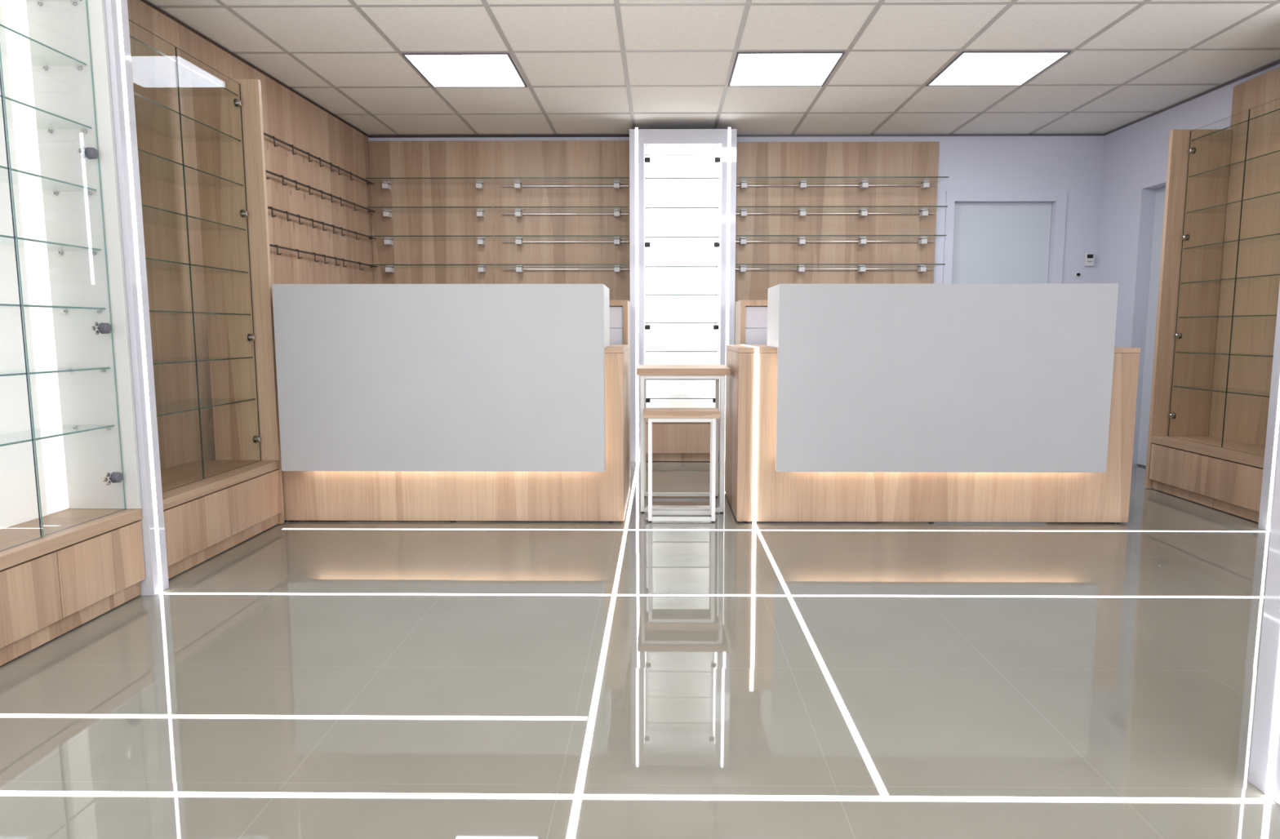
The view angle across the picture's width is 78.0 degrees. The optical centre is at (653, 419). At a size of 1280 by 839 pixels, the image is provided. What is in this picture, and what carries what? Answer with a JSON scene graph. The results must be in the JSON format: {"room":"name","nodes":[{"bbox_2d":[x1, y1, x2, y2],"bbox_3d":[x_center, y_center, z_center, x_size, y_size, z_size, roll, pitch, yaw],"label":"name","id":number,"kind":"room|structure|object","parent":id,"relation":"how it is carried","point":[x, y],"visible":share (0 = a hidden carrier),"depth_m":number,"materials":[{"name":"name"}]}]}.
{"room":"shop","nodes":[
{"label":"shop","id":0,"kind":"room"},
{"bbox_2d":[0,461,1279,838],"bbox_3d":[0.622,0.781,2.296,7.600,0.100,8.800,0,6,1],"label":"floor","id":1,"kind":"structure","parent":0,"point":[1033,697],"depth_m":2.20,"materials":[{"name":"beige tile"}]},
{"bbox_2d":[0,0,145,666],"bbox_3d":[-2.022,-0.509,2.388,0.276,2.435,0.849,0,6,1],"label":"display cabinet","id":2,"kind":"object","parent":1,"relation":"on","point":[72,550],"visible":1,"depth_m":2.73,"materials":[{"name":"brown wood"}]},
{"bbox_2d":[0,23,86,65],"bbox_3d":[-2.045,-1.172,2.308,0.191,0.006,0.819,0,6,1],"label":"glass shelf","id":3,"kind":"object","parent":2,"relation":"attached to","point":[9,55],"depth_m":2.68,"materials":[{"name":"clear glass"}]},
{"bbox_2d":[0,94,91,128],"bbox_3d":[-2.045,-0.964,2.332,0.191,0.006,0.819,0,6,1],"label":"glass shelf","id":4,"kind":"object","parent":2,"relation":"attached to","point":[14,121],"depth_m":2.69,"materials":[{"name":"clear glass"}]},
{"bbox_2d":[0,165,96,191],"bbox_3d":[-2.045,-0.755,2.356,0.191,0.006,0.819,0,6,1],"label":"glass shelf","id":5,"kind":"object","parent":2,"relation":"attached to","point":[19,184],"depth_m":2.70,"materials":[{"name":"clear glass"}]},
{"bbox_2d":[0,234,101,250],"bbox_3d":[-2.045,-0.551,2.379,0.191,0.006,0.819,0,6,1],"label":"glass shelf","id":6,"kind":"object","parent":2,"relation":"attached to","point":[6,244],"depth_m":2.70,"materials":[{"name":"clear glass"}]},
{"bbox_2d":[0,303,105,309],"bbox_3d":[-2.045,-0.347,2.402,0.191,0.006,0.819,0,6,1],"label":"glass shelf","id":7,"kind":"object","parent":2,"relation":"attached to","point":[2,306],"depth_m":2.73,"materials":[{"name":"clear glass"}]},
{"bbox_2d":[0,367,110,376],"bbox_3d":[-2.045,-0.139,2.425,0.191,0.006,0.819,0,6,1],"label":"glass shelf","id":8,"kind":"object","parent":2,"relation":"attached to","point":[4,371],"depth_m":2.74,"materials":[{"name":"clear glass"}]},
{"bbox_2d":[0,425,115,446],"bbox_3d":[-2.045,0.068,2.449,0.191,0.006,0.819,0,6,1],"label":"glass shelf","id":9,"kind":"object","parent":2,"relation":"attached to","point":[23,431],"depth_m":2.71,"materials":[{"name":"clear glass"}]},
{"bbox_2d":[0,508,142,570],"bbox_3d":[-2.023,0.394,2.490,0.274,0.040,0.849,0,6,1],"label":"countertop","id":10,"kind":"structure","parent":2,"relation":"on","point":[24,532],"depth_m":2.60,"materials":[{"name":"brown wood"}]},
{"bbox_2d":[104,0,168,595],"bbox_3d":[-2.035,-0.575,2.855,0.352,2.470,0.089,0,6,1],"label":"post","id":11,"kind":"object","parent":1,"relation":"on","point":[156,581],"visible":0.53,"depth_m":2.86,"materials":[{"name":"white metal"}]},
{"bbox_2d":[128,18,284,579],"bbox_3d":[-2.096,-0.494,3.424,0.421,2.175,1.016,0,6,1],"label":"display cabinet","id":12,"kind":"object","parent":1,"relation":"on","point":[211,508],"visible":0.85,"depth_m":3.84,"materials":[{"name":"brown wood"}]},
{"bbox_2d":[129,35,238,96],"bbox_3d":[-2.148,-1.496,3.301,0.310,0.006,0.976,0,6,1],"label":"glass shelf","id":13,"kind":"object","parent":12,"relation":"attached to","point":[195,93],"depth_m":3.79,"materials":[{"name":"clear glass"}]},
{"bbox_2d":[133,92,240,141],"bbox_3d":[-2.148,-1.287,3.324,0.310,0.006,0.976,0,6,1],"label":"glass shelf","id":14,"kind":"object","parent":12,"relation":"attached to","point":[228,138],"depth_m":3.81,"materials":[{"name":"clear glass"}]},
{"bbox_2d":[137,148,243,186],"bbox_3d":[-2.148,-1.079,3.348,0.310,0.006,0.976,0,6,1],"label":"glass shelf","id":15,"kind":"object","parent":12,"relation":"attached to","point":[226,182],"depth_m":3.84,"materials":[{"name":"clear glass"}]},
{"bbox_2d":[142,204,245,230],"bbox_3d":[-2.148,-0.870,3.372,0.310,0.006,0.976,0,6,1],"label":"glass shelf","id":16,"kind":"object","parent":12,"relation":"attached to","point":[224,227],"depth_m":3.86,"materials":[{"name":"clear glass"}]},
{"bbox_2d":[145,257,248,273],"bbox_3d":[-2.148,-0.666,3.395,0.310,0.006,0.976,0,6,1],"label":"glass shelf","id":17,"kind":"object","parent":12,"relation":"attached to","point":[208,269],"depth_m":3.88,"materials":[{"name":"clear glass"}]},
{"bbox_2d":[149,310,250,315],"bbox_3d":[-2.148,-0.463,3.418,0.310,0.006,0.976,0,6,1],"label":"glass shelf","id":18,"kind":"object","parent":12,"relation":"attached to","point":[208,312],"depth_m":3.90,"materials":[{"name":"clear glass"}]},
{"bbox_2d":[152,356,253,364],"bbox_3d":[-2.148,-0.254,3.441,0.310,0.006,0.976,0,6,1],"label":"glass shelf","id":19,"kind":"object","parent":12,"relation":"attached to","point":[212,359],"depth_m":3.93,"materials":[{"name":"clear glass"}]},
{"bbox_2d":[156,398,255,416],"bbox_3d":[-2.148,-0.047,3.465,0.310,0.006,0.976,0,6,1],"label":"glass shelf","id":20,"kind":"object","parent":12,"relation":"attached to","point":[222,402],"depth_m":3.95,"materials":[{"name":"clear glass"}]},
{"bbox_2d":[160,460,280,510],"bbox_3d":[-2.096,0.280,3.498,0.421,0.040,0.990,0,6,1],"label":"countertop","id":21,"kind":"structure","parent":12,"relation":"on","point":[180,475],"depth_m":3.57,"materials":[{"name":"brown wood"}]},
{"bbox_2d":[0,714,586,720],"bbox_3d":[-1.015,0.761,2.024,1.691,0.001,0.017,0,6,1],"label":"floor line","id":22,"kind":"object","parent":1,"relation":"on","point":[76,716],"visible":1,"depth_m":2.02,"materials":[{"name":"white"}]},
{"bbox_2d":[271,284,630,523],"bbox_3d":[-1.029,-0.108,4.341,1.764,1.207,0.894,0,6,1],"label":"reception counter","id":23,"kind":"object","parent":1,"relation":"on","point":[452,402],"depth_m":3.90,"materials":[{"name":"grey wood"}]},
{"bbox_2d":[566,462,639,838],"bbox_3d":[-0.142,0.598,3.464,0.017,0.001,4.946,0,6,1],"label":"floor line","id":24,"kind":"object","parent":1,"relation":"on","point":[573,822],"visible":1,"depth_m":2.11,"materials":[{"name":"white"}]},
{"bbox_2d":[609,300,630,426],"bbox_3d":[-0.602,-0.173,5.089,0.892,1.168,0.340,0,6,1],"label":"base cabinet","id":25,"kind":"object","parent":1,"relation":"on","point":[620,310],"visible":0.16,"depth_m":4.90,"materials":[{"name":"brown wood"}]},
{"bbox_2d":[0,791,1274,804],"bbox_3d":[-0.282,0.801,1.679,3.164,0.001,0.017,0,6,1],"label":"floor line","id":26,"kind":"object","parent":1,"relation":"on","point":[39,793],"visible":1,"depth_m":1.67,"materials":[{"name":"white"}]},
{"bbox_2d":[643,408,719,522],"bbox_3d":[0.143,0.235,4.114,0.388,0.577,0.179,0,6,1],"label":"table","id":27,"kind":"object","parent":1,"relation":"on","point":[653,415],"visible":1,"depth_m":4.04,"materials":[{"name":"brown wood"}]},
{"bbox_2d":[629,127,737,462],"bbox_3d":[0.214,-0.906,5.978,0.768,2.424,0.392,0,6,1],"label":"display cabinet","id":28,"kind":"object","parent":1,"relation":"on","point":[682,182],"visible":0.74,"depth_m":6.05,"materials":[{"name":"white paint"}]},
{"bbox_2d":[644,149,645,364],"bbox_3d":[-0.065,-1.027,6.003,0.002,1.940,0.220,0,6,1],"label":"light","id":29,"kind":"object","parent":28,"relation":"on","point":[644,149],"depth_m":5.92,"materials":[{"name":"white"}]},
{"bbox_2d":[645,378,715,379],"bbox_3d":[0.214,-0.317,6.050,0.553,0.006,0.338,0,6,1],"label":"glass shelf","id":30,"kind":"object","parent":28,"relation":"attached to","point":[646,379],"depth_m":5.88,"materials":[{"name":"clear glass"}]},
{"bbox_2d":[650,398,712,399],"bbox_3d":[0.214,-0.176,6.066,0.553,0.006,0.338,0,6,1],"label":"glass shelf","id":31,"kind":"object","parent":28,"relation":"attached to","point":[651,398],"depth_m":5.90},
{"bbox_2d":[644,350,719,351],"bbox_3d":[0.214,-0.524,6.027,0.553,0.006,0.338,0,6,1],"label":"glass shelf","id":32,"kind":"object","parent":28,"relation":"attached to","point":[645,350],"depth_m":5.91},
{"bbox_2d":[644,322,719,324],"bbox_3d":[0.214,-0.732,6.003,0.553,0.006,0.338,0,6,1],"label":"glass shelf","id":33,"kind":"object","parent":28,"relation":"attached to","point":[645,322],"depth_m":5.87,"materials":[{"name":"clear glass"}]},
{"bbox_2d":[644,294,719,296],"bbox_3d":[0.214,-0.936,5.980,0.553,0.006,0.338,0,6,1],"label":"glass shelf","id":34,"kind":"object","parent":28,"relation":"attached to","point":[645,295],"depth_m":5.86,"materials":[{"name":"glass"}]},
{"bbox_2d":[644,266,719,269],"bbox_3d":[0.214,-1.140,5.957,0.553,0.006,0.338,0,6,1],"label":"glass shelf","id":35,"kind":"object","parent":28,"relation":"attached to","point":[646,267],"depth_m":6.12,"materials":[{"name":"glass"}]},
{"bbox_2d":[644,236,720,237],"bbox_3d":[0.214,-1.348,5.933,0.553,0.006,0.338,0,6,1],"label":"glass shelf","id":36,"kind":"object","parent":28,"relation":"attached to","point":[645,237],"depth_m":5.77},
{"bbox_2d":[644,207,720,213],"bbox_3d":[0.214,-1.557,5.909,0.553,0.006,0.338,0,6,1],"label":"glass shelf","id":37,"kind":"object","parent":28,"relation":"attached to","point":[719,208],"depth_m":6.08,"materials":[{"name":"glass"}]},
{"bbox_2d":[644,177,720,184],"bbox_3d":[0.214,-1.766,5.886,0.553,0.006,0.338,0,6,1],"label":"glass shelf","id":38,"kind":"object","parent":28,"relation":"attached to","point":[719,181],"depth_m":6.05,"materials":[{"name":"glass"}]},
{"bbox_2d":[716,150,720,364],"bbox_3d":[0.494,-1.027,5.998,0.002,1.940,0.220,0,6,1],"label":"light","id":39,"kind":"object","parent":28,"relation":"on","point":[718,152],"depth_m":5.96,"materials":[{"name":"white"}]},
{"bbox_2d":[636,364,730,513],"bbox_3d":[0.161,0.094,4.445,0.496,0.783,0.449,0,6,1],"label":"table","id":40,"kind":"object","parent":1,"relation":"on","point":[646,371],"visible":0.94,"depth_m":4.25,"materials":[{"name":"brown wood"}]},
{"bbox_2d":[159,592,1264,598],"bbox_3d":[0.562,0.657,2.947,4.835,0.001,0.017,0,6,1],"label":"floor line","id":41,"kind":"object","parent":1,"relation":"on","point":[207,593],"visible":1,"depth_m":2.95,"materials":[{"name":"white"}]},
{"bbox_2d":[735,299,767,344],"bbox_3d":[0.984,-0.171,5.073,0.895,1.168,0.340,0,6,1],"label":"base cabinet","id":42,"kind":"object","parent":1,"relation":"on","point":[751,315],"visible":0.16,"depth_m":4.89,"materials":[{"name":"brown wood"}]},
{"bbox_2d":[281,528,1268,532],"bbox_3d":[0.587,0.548,3.911,4.865,0.001,0.017,0,6,1],"label":"floor line","id":43,"kind":"object","parent":1,"relation":"on","point":[283,528],"visible":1,"depth_m":3.91,"materials":[{"name":"white"}]},
{"bbox_2d":[752,523,888,795],"bbox_3d":[0.504,0.666,2.865,0.017,0.001,2.379,0,6,1],"label":"floor line","id":44,"kind":"object","parent":1,"relation":"on","point":[880,786],"visible":1,"depth_m":2.19,"materials":[{"name":"white"}]},
{"bbox_2d":[724,283,1140,524],"bbox_3d":[1.427,-0.105,4.316,1.996,1.207,0.894,0,6,1],"label":"reception desk","id":45,"kind":"object","parent":1,"relation":"on","point":[931,403],"depth_m":3.88,"materials":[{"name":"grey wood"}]},
{"bbox_2d":[1144,66,1279,523],"bbox_3d":[3.256,-0.715,4.319,0.370,2.412,1.000,0,6,1],"label":"display cabinet","id":46,"kind":"object","parent":1,"relation":"on","point":[1220,275],"visible":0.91,"depth_m":4.68,"materials":[{"name":"brown wood"}]},
{"bbox_2d":[1151,435,1265,468],"bbox_3d":[3.245,0.177,4.404,0.349,0.040,0.967,0,6,1],"label":"countertop","id":47,"kind":"structure","parent":46,"relation":"on","point":[1255,460],"depth_m":4.44,"materials":[{"name":"brown wood"}]},
{"bbox_2d":[1173,386,1269,397],"bbox_3d":[3.298,-0.150,4.369,0.235,0.006,0.953,0,6,1],"label":"glass shelf","id":48,"kind":"object","parent":46,"relation":"attached to","point":[1259,391],"depth_m":4.61,"materials":[{"name":"clear glass"}]},
{"bbox_2d":[1176,351,1273,356],"bbox_3d":[3.298,-0.356,4.346,0.235,0.006,0.953,0,6,1],"label":"glass shelf","id":49,"kind":"object","parent":46,"relation":"attached to","point":[1178,353],"depth_m":4.66,"materials":[{"name":"clear glass"}]},
{"bbox_2d":[1178,314,1276,318],"bbox_3d":[3.298,-0.565,4.322,0.235,0.006,0.953,0,6,1],"label":"glass shelf","id":50,"kind":"object","parent":46,"relation":"attached to","point":[1180,316],"depth_m":4.62,"materials":[{"name":"clear glass"}]},
{"bbox_2d":[1181,274,1279,284],"bbox_3d":[3.298,-0.769,4.299,0.235,0.006,0.953,0,6,1],"label":"glass shelf","id":51,"kind":"object","parent":46,"relation":"attached to","point":[1269,278],"depth_m":4.54,"materials":[{"name":"clear glass"}]},
{"bbox_2d":[1183,233,1279,248],"bbox_3d":[3.298,-0.972,4.276,0.235,0.006,0.953,0,6,1],"label":"glass shelf","id":52,"kind":"object","parent":46,"relation":"attached to","point":[1273,241],"depth_m":4.53,"materials":[{"name":"clear glass"}]},
{"bbox_2d":[1186,191,1279,213],"bbox_3d":[3.298,-1.181,4.252,0.235,0.006,0.953,0,6,1],"label":"glass shelf","id":53,"kind":"object","parent":46,"relation":"attached to","point":[1274,202],"depth_m":4.55,"materials":[{"name":"clear glass"}]},
{"bbox_2d":[1188,150,1279,177],"bbox_3d":[3.298,-1.390,4.229,0.235,0.006,0.953,0,6,1],"label":"glass shelf","id":54,"kind":"object","parent":46,"relation":"attached to","point":[1275,164],"depth_m":4.53,"materials":[{"name":"clear glass"}]},
{"bbox_2d":[1191,108,1279,140],"bbox_3d":[3.298,-1.598,4.205,0.235,0.006,0.953,0,6,1],"label":"glass shelf","id":55,"kind":"object","parent":46,"relation":"attached to","point":[1275,126],"depth_m":4.51,"materials":[{"name":"clear glass"}]},
{"bbox_2d":[1248,431,1279,805],"bbox_3d":[1.534,-0.425,1.528,0.464,2.470,0.133,0,6,1],"label":"post","id":56,"kind":"object","parent":1,"relation":"on","point":[1264,760],"visible":1,"depth_m":1.67,"materials":[{"name":"white paint"}]},
{"bbox_2d":[1257,283,1279,532],"bbox_3d":[3.221,-0.677,3.760,0.396,2.470,0.110,0,6,1],"label":"post","id":57,"kind":"object","parent":1,"relation":"on","point":[1273,415],"visible":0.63,"depth_m":3.86,"materials":[{"name":"white paint"}]},
{"bbox_2d":[146,0,1279,134],"bbox_3d":[0.621,-1.744,1.905,7.200,0.060,8.809,0,6,1],"label":"ceiling","id":58,"kind":"structure","parent":0,"point":[587,67],"depth_m":4.27,"materials":[{"name":"tile"}]},
{"bbox_2d":[401,53,527,87],"bbox_3d":[-1.069,-2.013,4.565,0.580,0.008,0.587,0,6,1],"label":"recessed light","id":59,"kind":"object","parent":58,"relation":"in","point":[438,69],"visible":1,"depth_m":4.54,"materials":[{"name":"white plastic"}]},
{"bbox_2d":[728,51,844,86],"bbox_3d":[0.743,-2.010,4.547,0.580,0.008,0.587,0,6,1],"label":"recessed light","id":60,"kind":"object","parent":58,"relation":"in","point":[750,68],"visible":1,"depth_m":4.51,"materials":[{"name":"white plastic"}]},
{"bbox_2d":[926,50,1071,85],"bbox_3d":[1.953,-2.009,4.535,0.580,0.008,0.587,0,6,1],"label":"recessed light","id":61,"kind":"object","parent":58,"relation":"in","point":[979,68],"visible":1,"depth_m":4.50,"materials":[{"name":"white plastic"}]},
{"bbox_2d":[368,133,1104,283],"bbox_3d":[0.665,-0.977,6.253,6.400,2.503,0.120,0,6,1],"label":"wall","id":62,"kind":"structure","parent":0,"point":[1073,164],"depth_m":6.07,"materials":[{"name":"white paint"}]},
{"bbox_2d":[368,134,629,137],"bbox_3d":[-1.182,-2.176,6.066,2.012,0.015,0.020,0,6,1],"label":"trim","id":63,"kind":"structure","parent":62,"relation":"attached to","point":[369,135],"depth_m":6.06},
{"bbox_2d":[368,140,666,423],"bbox_3d":[-0.987,-0.932,6.201,2.398,2.427,0.020,0,6,1],"label":"wall panel","id":64,"kind":"object","parent":62,"relation":"attached to","point":[427,158],"visible":0.29,"depth_m":6.11,"materials":[{"name":"brown wood"}]},
{"bbox_2d":[365,177,492,190],"bbox_3d":[-1.659,-1.785,5.970,0.938,0.054,0.261,0,6,1],"label":"wall shelf","id":65,"kind":"object","parent":64,"relation":"attached to","point":[479,185],"visible":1,"depth_m":5.84,"materials":[{"name":"clear glass"}]},
{"bbox_2d":[366,206,493,217],"bbox_3d":[-1.659,-1.577,5.993,0.938,0.054,0.261,0,6,1],"label":"wall shelf","id":66,"kind":"object","parent":64,"relation":"attached to","point":[387,213],"visible":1,"depth_m":5.87,"materials":[{"name":"clear glass"}]},
{"bbox_2d":[367,235,493,245],"bbox_3d":[-1.659,-1.368,6.017,0.938,0.054,0.261,0,6,1],"label":"wall shelf","id":67,"kind":"object","parent":64,"relation":"attached to","point":[480,241],"visible":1,"depth_m":5.89,"materials":[{"name":"clear glass"}]},
{"bbox_2d":[368,264,493,272],"bbox_3d":[-1.659,-1.159,6.041,0.938,0.054,0.261,0,6,1],"label":"wall shelf","id":68,"kind":"object","parent":64,"relation":"attached to","point":[388,269],"visible":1,"depth_m":6.09,"materials":[{"name":"clear glass"}]},
{"bbox_2d":[493,177,628,189],"bbox_3d":[-0.683,-1.784,5.960,1.001,0.054,0.261,0,6,1],"label":"wall shelf","id":69,"kind":"object","parent":64,"relation":"attached to","point":[517,185],"visible":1,"depth_m":6.02,"materials":[{"name":"clear glass"}]},
{"bbox_2d":[493,235,628,244],"bbox_3d":[-0.683,-1.367,6.007,1.001,0.054,0.261,0,6,1],"label":"wall shelf","id":70,"kind":"object","parent":64,"relation":"attached to","point":[616,241],"visible":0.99,"depth_m":6.06,"materials":[{"name":"clear glass"}]},
{"bbox_2d":[493,206,628,217],"bbox_3d":[-0.683,-1.575,5.984,1.001,0.054,0.261,0,6,1],"label":"wall shelf","id":71,"kind":"object","parent":64,"relation":"attached to","point":[616,213],"visible":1,"depth_m":6.07,"materials":[{"name":"clear glass"}]},
{"bbox_2d":[494,263,628,272],"bbox_3d":[-0.683,-1.158,6.031,1.001,0.054,0.261,0,6,1],"label":"wall shelf","id":72,"kind":"object","parent":64,"relation":"attached to","point":[616,268],"visible":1,"depth_m":6.10,"materials":[{"name":"clear glass"}]},
{"bbox_2d":[734,141,938,344],"bbox_3d":[1.197,-0.922,6.180,1.962,2.412,0.020,0,6,1],"label":"wall panel","id":73,"kind":"object","parent":62,"relation":"attached to","point":[753,159],"visible":0.29,"depth_m":6.09,"materials":[{"name":"brown wood"}]},
{"bbox_2d":[735,263,945,272],"bbox_3d":[1.393,-1.156,6.010,1.551,0.054,0.261,0,6,1],"label":"wall shelf","id":74,"kind":"object","parent":73,"relation":"attached to","point":[801,268],"visible":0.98,"depth_m":6.05,"materials":[{"name":"clear glass"}]},
{"bbox_2d":[735,235,946,244],"bbox_3d":[1.393,-1.364,5.986,1.551,0.054,0.261,0,6,1],"label":"wall shelf","id":75,"kind":"object","parent":73,"relation":"attached to","point":[802,241],"visible":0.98,"depth_m":6.06,"materials":[{"name":"clear glass"}]},
{"bbox_2d":[735,205,947,217],"bbox_3d":[1.393,-1.573,5.962,1.551,0.054,0.261,0,6,1],"label":"wall shelf","id":76,"kind":"object","parent":73,"relation":"attached to","point":[802,213],"visible":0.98,"depth_m":6.01,"materials":[{"name":"clear glass"}]},
{"bbox_2d":[736,176,948,189],"bbox_3d":[1.393,-1.782,5.939,1.551,0.054,0.261,0,6,1],"label":"wall shelf","id":77,"kind":"object","parent":73,"relation":"attached to","point":[802,185],"visible":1,"depth_m":5.99,"materials":[{"name":"clear glass"}]},
{"bbox_2d":[737,133,1104,136],"bbox_3d":[2.019,-2.173,6.039,2.830,0.015,0.008,0,6,1],"label":"trim","id":78,"kind":"structure","parent":62,"relation":"attached to","point":[802,135],"depth_m":6.04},
{"bbox_2d":[942,191,1067,283],"bbox_3d":[2.714,-0.744,6.232,0.920,2.045,0.103,0,6,1],"label":"door","id":79,"kind":"structure","parent":62,"relation":"in","point":[984,242],"depth_m":6.16,"materials":[{"name":"white paint"}]},
{"bbox_2d":[1075,271,1080,277],"bbox_3d":[3.299,-1.126,6.140,0.044,0.044,0.018,0,6,1],"label":"wall switch","id":80,"kind":"object","parent":62,"relation":"attached to","point":[1077,274],"visible":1,"depth_m":6.14,"materials":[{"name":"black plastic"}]},
{"bbox_2d":[1084,253,1094,266],"bbox_3d":[3.377,-1.238,6.123,0.066,0.097,0.024,0,6,1],"label":"intercom","id":81,"kind":"object","parent":62,"relation":"attached to","point":[1089,257],"visible":1,"depth_m":6.11,"materials":[{"name":"white plastic"}]},
{"bbox_2d":[1094,62,1279,465],"bbox_3d":[3.630,-0.497,2.020,0.160,2.503,8.612,0,6,-2],"label":"wall","id":82,"kind":"structure","parent":0,"point":[1134,153],"depth_m":5.69,"materials":[{"name":"white paint"}]},
{"bbox_2d":[1126,174,1166,466],"bbox_3d":[3.524,-0.625,5.272,0.138,2.025,0.946,0,6,-2],"label":"door","id":83,"kind":"structure","parent":82,"relation":"in","point":[1161,192],"depth_m":5.63,"materials":[{"name":"grey paint"}]},
{"bbox_2d":[1104,60,1279,135],"bbox_3d":[3.548,-1.694,1.815,0.006,0.015,8.466,0,6,-2],"label":"trim","id":84,"kind":"structure","parent":82,"relation":"attached to","point":[1278,61],"depth_m":5.01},
{"bbox_3d":[-2.463,-0.504,2.082,0.434,2.503,8.600,0,6,1],"label":"wall","id":85,"kind":"structure","parent":0,"visible":0},
{"bbox_2d":[127,0,373,470],"bbox_3d":[-2.273,-0.761,4.559,0.020,2.456,3.308,0,6,3],"label":"wall panel","id":86,"kind":"object","parent":85,"relation":"attached to","point":[288,117],"visible":0.25,"depth_m":3.96,"materials":[{"name":"brown wood"}]},
{"bbox_2d":[263,132,373,185],"bbox_3d":[-2.203,-1.674,5.054,0.066,0.059,2.076,0,6,3],"label":"hook rail","id":87,"kind":"object","parent":86,"relation":"attached to","point":[264,134],"visible":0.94,"depth_m":5.15,"materials":[{"name":"black metal"}]},
{"bbox_2d":[265,168,375,212],"bbox_3d":[-2.203,-1.467,5.077,0.066,0.059,2.076,0,6,3],"label":"hook rail","id":88,"kind":"object","parent":86,"relation":"attached to","point":[322,192],"visible":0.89,"depth_m":5.14,"materials":[{"name":"black metal"}]},
{"bbox_2d":[267,206,376,239],"bbox_3d":[-2.203,-1.265,5.100,0.066,0.059,2.076,0,6,3],"label":"hook rail","id":89,"kind":"object","parent":86,"relation":"attached to","point":[287,213],"visible":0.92,"depth_m":5.13,"materials":[{"name":"black metal"}]},
{"bbox_2d":[269,244,377,270],"bbox_3d":[-2.203,-1.052,5.125,0.066,0.059,2.076,0,6,3],"label":"hook rail","id":90,"kind":"object","parent":86,"relation":"attached to","point":[270,245],"visible":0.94,"depth_m":5.19,"materials":[{"name":"black metal"}]},
{"bbox_2d":[140,0,368,136],"bbox_3d":[-2.391,-1.700,1.865,0.022,0.015,8.446,0,6,3],"label":"trim","id":91,"kind":"structure","parent":85,"relation":"attached to","point":[146,2],"depth_m":4.34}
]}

